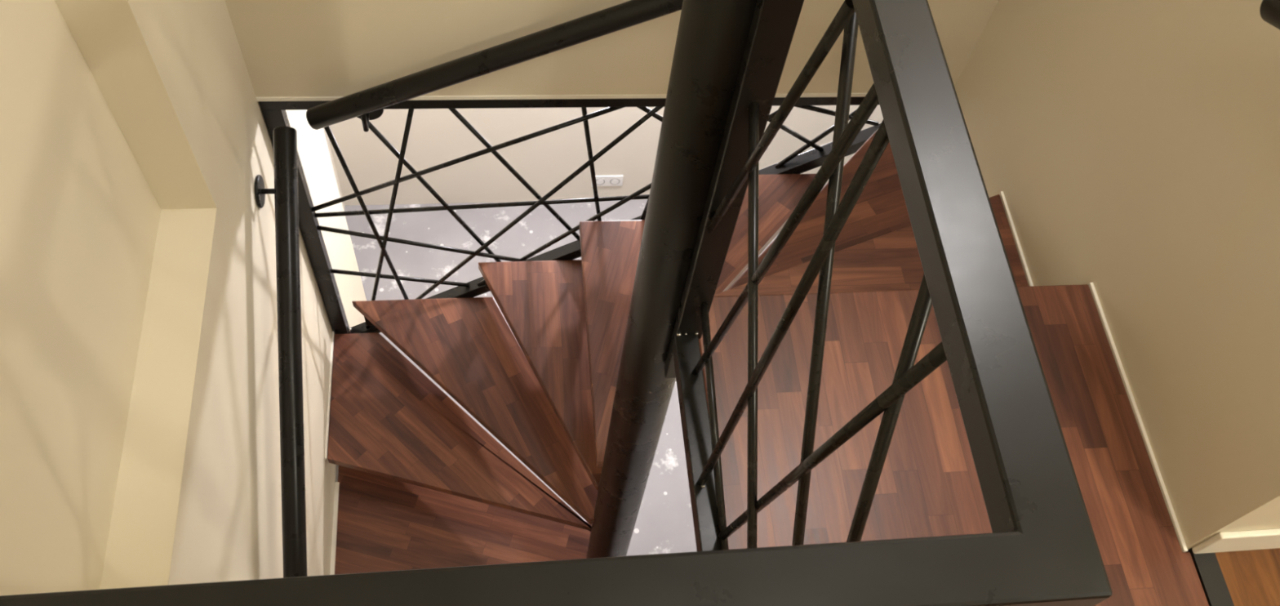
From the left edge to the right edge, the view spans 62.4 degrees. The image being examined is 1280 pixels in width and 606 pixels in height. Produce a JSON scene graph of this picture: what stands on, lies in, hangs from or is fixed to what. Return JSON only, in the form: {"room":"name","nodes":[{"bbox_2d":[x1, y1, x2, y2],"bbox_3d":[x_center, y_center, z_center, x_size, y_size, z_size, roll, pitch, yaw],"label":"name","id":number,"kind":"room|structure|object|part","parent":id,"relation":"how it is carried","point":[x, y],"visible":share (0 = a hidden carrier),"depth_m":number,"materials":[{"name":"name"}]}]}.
{"room":"stairwell","nodes":[
{"label":"stairwell","id":0,"kind":"room"},
{"bbox_2d":[0,0,366,595],"bbox_3d":[-0.843,1.313,1.077,0.420,5.330,5.350,-2,60,-7],"label":"wall","id":1,"kind":"structure","parent":0,"point":[140,421],"depth_m":1.74,"materials":[{"name":"beige paint"}]},
{"bbox_2d":[254,126,306,577],"bbox_3d":[-0.770,0.316,2.270,0.094,0.677,1.256,-2,60,-7],"label":"wall handrail","id":2,"kind":"object","parent":1,"relation":"attached to","point":[285,190],"visible":1,"depth_m":2.27,"materials":[{"name":"metal"}]},
{"bbox_3d":[-0.747,0.315,2.273,0.049,0.677,1.256,-2,60,-7],"label":"rail","id":3,"kind":"part","parent":2,"relation":"part of","materials":[{"name":"metal"}]},
{"bbox_2d":[324,331,334,460],"bbox_3d":[-0.935,0.274,3.188,0.005,0.015,0.420,-2,60,-7],"label":"trim","id":4,"kind":"structure","parent":1,"relation":"attached to","point":[333,332],"depth_m":3.18,"materials":[{"name":"white paint"}]},
{"bbox_2d":[329,481,339,574],"bbox_3d":[-0.914,0.702,3.167,0.012,0.015,0.345,-2,60,-7],"label":"trim","id":5,"kind":"structure","parent":1,"relation":"attached to","point":[336,483],"depth_m":3.17,"materials":[{"name":"white paint"}]},
{"bbox_2d":[323,127,345,211],"bbox_3d":[-1.377,-0.680,3.856,0.200,2.450,0.940,-2,60,-7],"label":"wall","id":6,"kind":"structure","parent":0,"point":[325,132],"depth_m":4.84,"materials":[{"name":"paint"}]},
{"bbox_2d":[344,199,778,555],"bbox_3d":[0.552,0.761,4.711,4.150,0.100,3.340,-2,60,-7],"label":"floor","id":7,"kind":"structure","parent":0,"point":[664,524],"depth_m":5.04,"materials":[{"name":"paint"}]},
{"bbox_2d":[327,0,1208,605],"bbox_3d":[0.045,0.064,1.904,1.621,5.330,1.503,-2,60,-7],"label":"spiral staircase","id":8,"kind":"structure","parent":7,"relation":"on","point":[567,373],"depth_m":2.19,"materials":[{"name":"wood"}]},
{"bbox_2d":[0,0,1111,605],"bbox_3d":[-0.219,-0.245,0.558,0.984,2.755,0.748,-2,60,-7],"label":"guard rail","id":9,"kind":"object","parent":8,"relation":"on","point":[1042,548],"visible":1,"depth_m":0.73,"materials":[{"name":"metal"}]},
{"bbox_3d":[0.111,0.371,1.660,0.040,0.043,0.711,-2,60,-7],"label":"rail","id":10,"kind":"part","parent":9,"relation":"part of","materials":[{"name":"metal"}]},
{"bbox_3d":[0.117,0.185,1.681,0.013,0.130,0.443,-2,60,-7],"label":"rod","id":11,"kind":"part","parent":9,"relation":"part of","materials":[{"name":"metal"}]},
{"bbox_3d":[0.199,-0.562,0.789,0.046,2.755,0.024,-2,60,-7],"label":"post","id":12,"kind":"part","parent":9,"relation":"part of","materials":[{"name":"metal"}]},
{"bbox_3d":[0.146,0.179,1.375,0.013,0.554,0.686,-2,60,-7],"label":"rod","id":13,"kind":"part","parent":9,"relation":"part of","materials":[{"name":"metal"}]},
{"bbox_3d":[0.143,-0.184,1.251,0.013,0.644,0.197,-5,60,-9],"label":"rod","id":14,"kind":"part","parent":9,"relation":"part of","materials":[{"name":"metal"}]},
{"bbox_3d":[0.148,-0.033,1.329,0.013,0.959,0.215,-2,60,-7],"label":"rod","id":15,"kind":"part","parent":9,"relation":"part of","materials":[{"name":"metal"}]},
{"bbox_3d":[0.150,0.069,1.267,0.013,0.953,0.062,-14,62,-14],"label":"rod","id":16,"kind":"part","parent":9,"relation":"part of","materials":[{"name":"metal"}]},
{"bbox_3d":[0.189,0.109,1.159,0.013,0.798,0.578,-2,60,-7],"label":"rod","id":17,"kind":"part","parent":9,"relation":"part of","materials":[{"name":"metal"}]},
{"bbox_3d":[0.178,0.193,1.199,0.013,0.956,0.169,-2,60,-7],"label":"rod","id":18,"kind":"part","parent":9,"relation":"part of","materials":[{"name":"metal"}]},
{"bbox_3d":[0.210,0.221,1.025,0.013,0.680,0.261,-2,60,-7],"label":"rod","id":19,"kind":"part","parent":9,"relation":"part of","materials":[{"name":"metal"}]},
{"bbox_2d":[258,97,880,333],"bbox_3d":[-0.104,-0.200,2.975,1.623,1.167,0.035,-2,60,-7],"label":"balustrade","id":20,"kind":"object","parent":8,"relation":"attached to","point":[274,113],"visible":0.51,"depth_m":2.75,"materials":[{"name":"metal"}]},
{"bbox_3d":[-0.888,-0.169,2.883,0.043,1.123,0.035,-2,60,-7],"label":"post","id":21,"kind":"part","parent":20,"relation":"part of","materials":[{"name":"metal"}]},
{"bbox_3d":[-0.718,-0.214,2.823,0.140,0.954,0.012,-2,60,-7],"label":"rod","id":22,"kind":"part","parent":20,"relation":"part of","materials":[{"name":"metal"}]},
{"bbox_3d":[-0.687,-0.191,2.869,0.241,1.052,0.012,-2,60,-7],"label":"rod","id":23,"kind":"part","parent":20,"relation":"part of","materials":[{"name":"metal"}]},
{"bbox_3d":[-0.702,-0.073,3.098,0.393,0.114,0.012,-2,60,-7],"label":"rod","id":24,"kind":"part","parent":20,"relation":"part of","materials":[{"name":"metal"}]},
{"bbox_3d":[-0.585,-0.159,2.945,0.591,0.221,0.012,-2,60,-7],"label":"rod","id":25,"kind":"part","parent":20,"relation":"part of","materials":[{"name":"metal"}]},
{"bbox_3d":[-0.532,-0.280,2.767,0.367,0.760,0.012,-2,60,-7],"label":"rod","id":26,"kind":"part","parent":20,"relation":"part of","materials":[{"name":"metal"}]},
{"bbox_3d":[-0.439,-0.357,2.625,0.814,0.424,0.012,-2,60,-7],"label":"rod","id":27,"kind":"part","parent":20,"relation":"part of","materials":[{"name":"metal"}]},
{"bbox_3d":[-0.340,-0.264,2.830,1.052,0.077,0.012,-2,60,-7],"label":"rod","id":28,"kind":"part","parent":20,"relation":"part of","materials":[{"name":"metal"}]},
{"bbox_3d":[-0.311,-0.323,2.733,0.362,0.617,0.012,-2,60,-7],"label":"rod","id":29,"kind":"part","parent":20,"relation":"part of","materials":[{"name":"metal"}]},
{"bbox_3d":[-0.344,-0.218,2.885,0.734,0.991,0.012,-2,60,-7],"label":"rod","id":30,"kind":"part","parent":20,"relation":"part of","materials":[{"name":"metal"}]},
{"bbox_3d":[-0.054,-0.484,2.487,1.616,0.033,0.035,-2,60,-7],"label":"rail","id":31,"kind":"part","parent":20,"relation":"part of","materials":[{"name":"metal"}]},
{"bbox_3d":[-0.122,-0.338,2.742,0.092,0.577,0.012,-2,60,-7],"label":"rod","id":32,"kind":"part","parent":20,"relation":"part of","materials":[{"name":"metal"}]},
{"bbox_3d":[-0.049,-0.271,2.849,0.800,0.820,0.012,-2,60,-7],"label":"rod","id":33,"kind":"part","parent":20,"relation":"part of","materials":[{"name":"metal"}]},
{"bbox_3d":[0.059,-0.351,2.728,0.076,0.506,0.012,-2,60,-7],"label":"rod","id":34,"kind":"part","parent":20,"relation":"part of","materials":[{"name":"metal"}]},
{"bbox_3d":[0.137,-0.412,2.660,0.377,0.320,0.012,-2,60,-7],"label":"rod","id":35,"kind":"part","parent":20,"relation":"part of","materials":[{"name":"metal"}]},
{"bbox_3d":[0.346,-0.445,2.641,0.279,0.216,0.012,-2,60,-7],"label":"rod","id":36,"kind":"part","parent":20,"relation":"part of","materials":[{"name":"metal"}]},
{"bbox_3d":[0.473,-0.432,2.689,0.211,0.284,0.012,-2,60,-7],"label":"rod","id":37,"kind":"part","parent":20,"relation":"part of","materials":[{"name":"metal"}]},
{"bbox_3d":[0.468,-0.468,2.600,0.271,0.101,0.012,-2,60,-7],"label":"rod","id":38,"kind":"part","parent":20,"relation":"part of","materials":[{"name":"metal"}]},
{"bbox_2d":[327,104,883,205],"bbox_3d":[0.528,-1.236,4.390,4.150,2.450,0.200,-2,60,-7],"label":"wall","id":39,"kind":"structure","parent":0,"point":[437,136],"depth_m":4.93,"materials":[{"name":"paint"}]},
{"bbox_2d":[591,174,623,186],"bbox_3d":[-0.160,-0.596,5.168,0.152,0.080,0.012,-2,60,-7],"label":"wall socket","id":40,"kind":"object","parent":39,"relation":"attached to","point":[615,180],"visible":0.85,"depth_m":5.16,"materials":[{"name":"white plastic"}]},
{"bbox_2d":[596,179,604,184],"bbox_3d":[-0.196,-0.591,5.161,0.038,0.038,0.004,-2,60,-7],"label":"socket","id":41,"kind":"object","parent":40,"relation":"attached to","point":[598,181],"depth_m":5.16,"materials":[{"name":"white plastic"}]},
{"bbox_2d":[611,179,618,184],"bbox_3d":[-0.123,-0.593,5.171,0.038,0.038,0.004,-2,60,-7],"label":"socket","id":42,"kind":"object","parent":40,"relation":"attached to","point":[613,181],"depth_m":5.17,"materials":[{"name":"white plastic"}]},
{"bbox_2d":[224,0,999,97],"bbox_3d":[0.076,-1.292,1.271,1.620,2.875,0.205,-2,60,-7],"label":"wall","id":43,"kind":"structure","parent":0,"point":[289,48],"depth_m":2.29,"materials":[{"name":"beige paint"}]},
{"bbox_2d":[306,0,683,132],"bbox_3d":[-0.038,-0.588,2.185,1.354,0.720,0.088,-2,60,-7],"label":"wall handrail","id":44,"kind":"object","parent":43,"relation":"attached to","point":[369,104],"visible":1,"depth_m":2.21,"materials":[{"name":"metal"}]},
{"bbox_2d":[256,93,866,101],"bbox_3d":[-0.050,-0.481,2.458,1.620,0.011,0.007,-2,60,-7],"label":"trim","id":45,"kind":"structure","parent":43,"relation":"attached to","point":[777,95],"depth_m":2.43,"materials":[{"name":"white paint"}]},
{"bbox_2d":[954,0,1279,549],"bbox_3d":[2.365,-0.179,2.301,3.110,5.330,2.150,-2,60,-7],"label":"wall","id":46,"kind":"structure","parent":0,"point":[1131,147],"depth_m":1.75,"materials":[{"name":"beige paint"}]},
{"bbox_2d":[999,191,1033,286],"bbox_3d":[0.806,-0.090,2.229,0.006,0.010,0.350,-2,60,-7],"label":"trim","id":47,"kind":"structure","parent":46,"relation":"attached to","point":[1001,193],"depth_m":2.25,"materials":[{"name":"white paint"}]},
{"bbox_2d":[1088,282,1187,551],"bbox_3d":[0.864,0.186,1.851,0.006,0.014,0.510,-2,60,-7],"label":"trim","id":48,"kind":"structure","parent":46,"relation":"attached to","point":[1119,365],"depth_m":1.83,"materials":[{"name":"white paint"}]},
{"bbox_2d":[1186,547,1234,605],"bbox_3d":[0.920,0.594,1.760,0.038,0.251,0.305,-2,60,-7],"label":"trim","id":49,"kind":"structure","parent":46,"relation":"attached to","point":[1207,566],"depth_m":1.70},
{"bbox_2d":[1191,528,1279,553],"bbox_3d":[2.341,0.336,1.872,2.902,0.084,0.011,-2,60,-7],"label":"baseboard","id":50,"kind":"structure","parent":46,"relation":"attached to","point":[1261,539],"depth_m":1.68,"materials":[{"name":"white paint"}]},
{"bbox_2d":[1259,0,1279,29],"bbox_3d":[0.898,-0.202,1.141,0.094,0.350,0.608,-2,60,-7],"label":"wall handrail","id":51,"kind":"object","parent":46,"relation":"attached to","point":[1269,10],"visible":1,"depth_m":1.37,"materials":[{"name":"metal"}]},
{"bbox_2d":[1215,547,1279,605],"bbox_3d":[1.733,2.010,1.030,4.830,0.260,3.625,-2,60,-7],"label":"floor","id":52,"kind":"structure","parent":0,"point":[1251,577],"depth_m":1.71,"materials":[{"name":"orange wood"}]}
]}

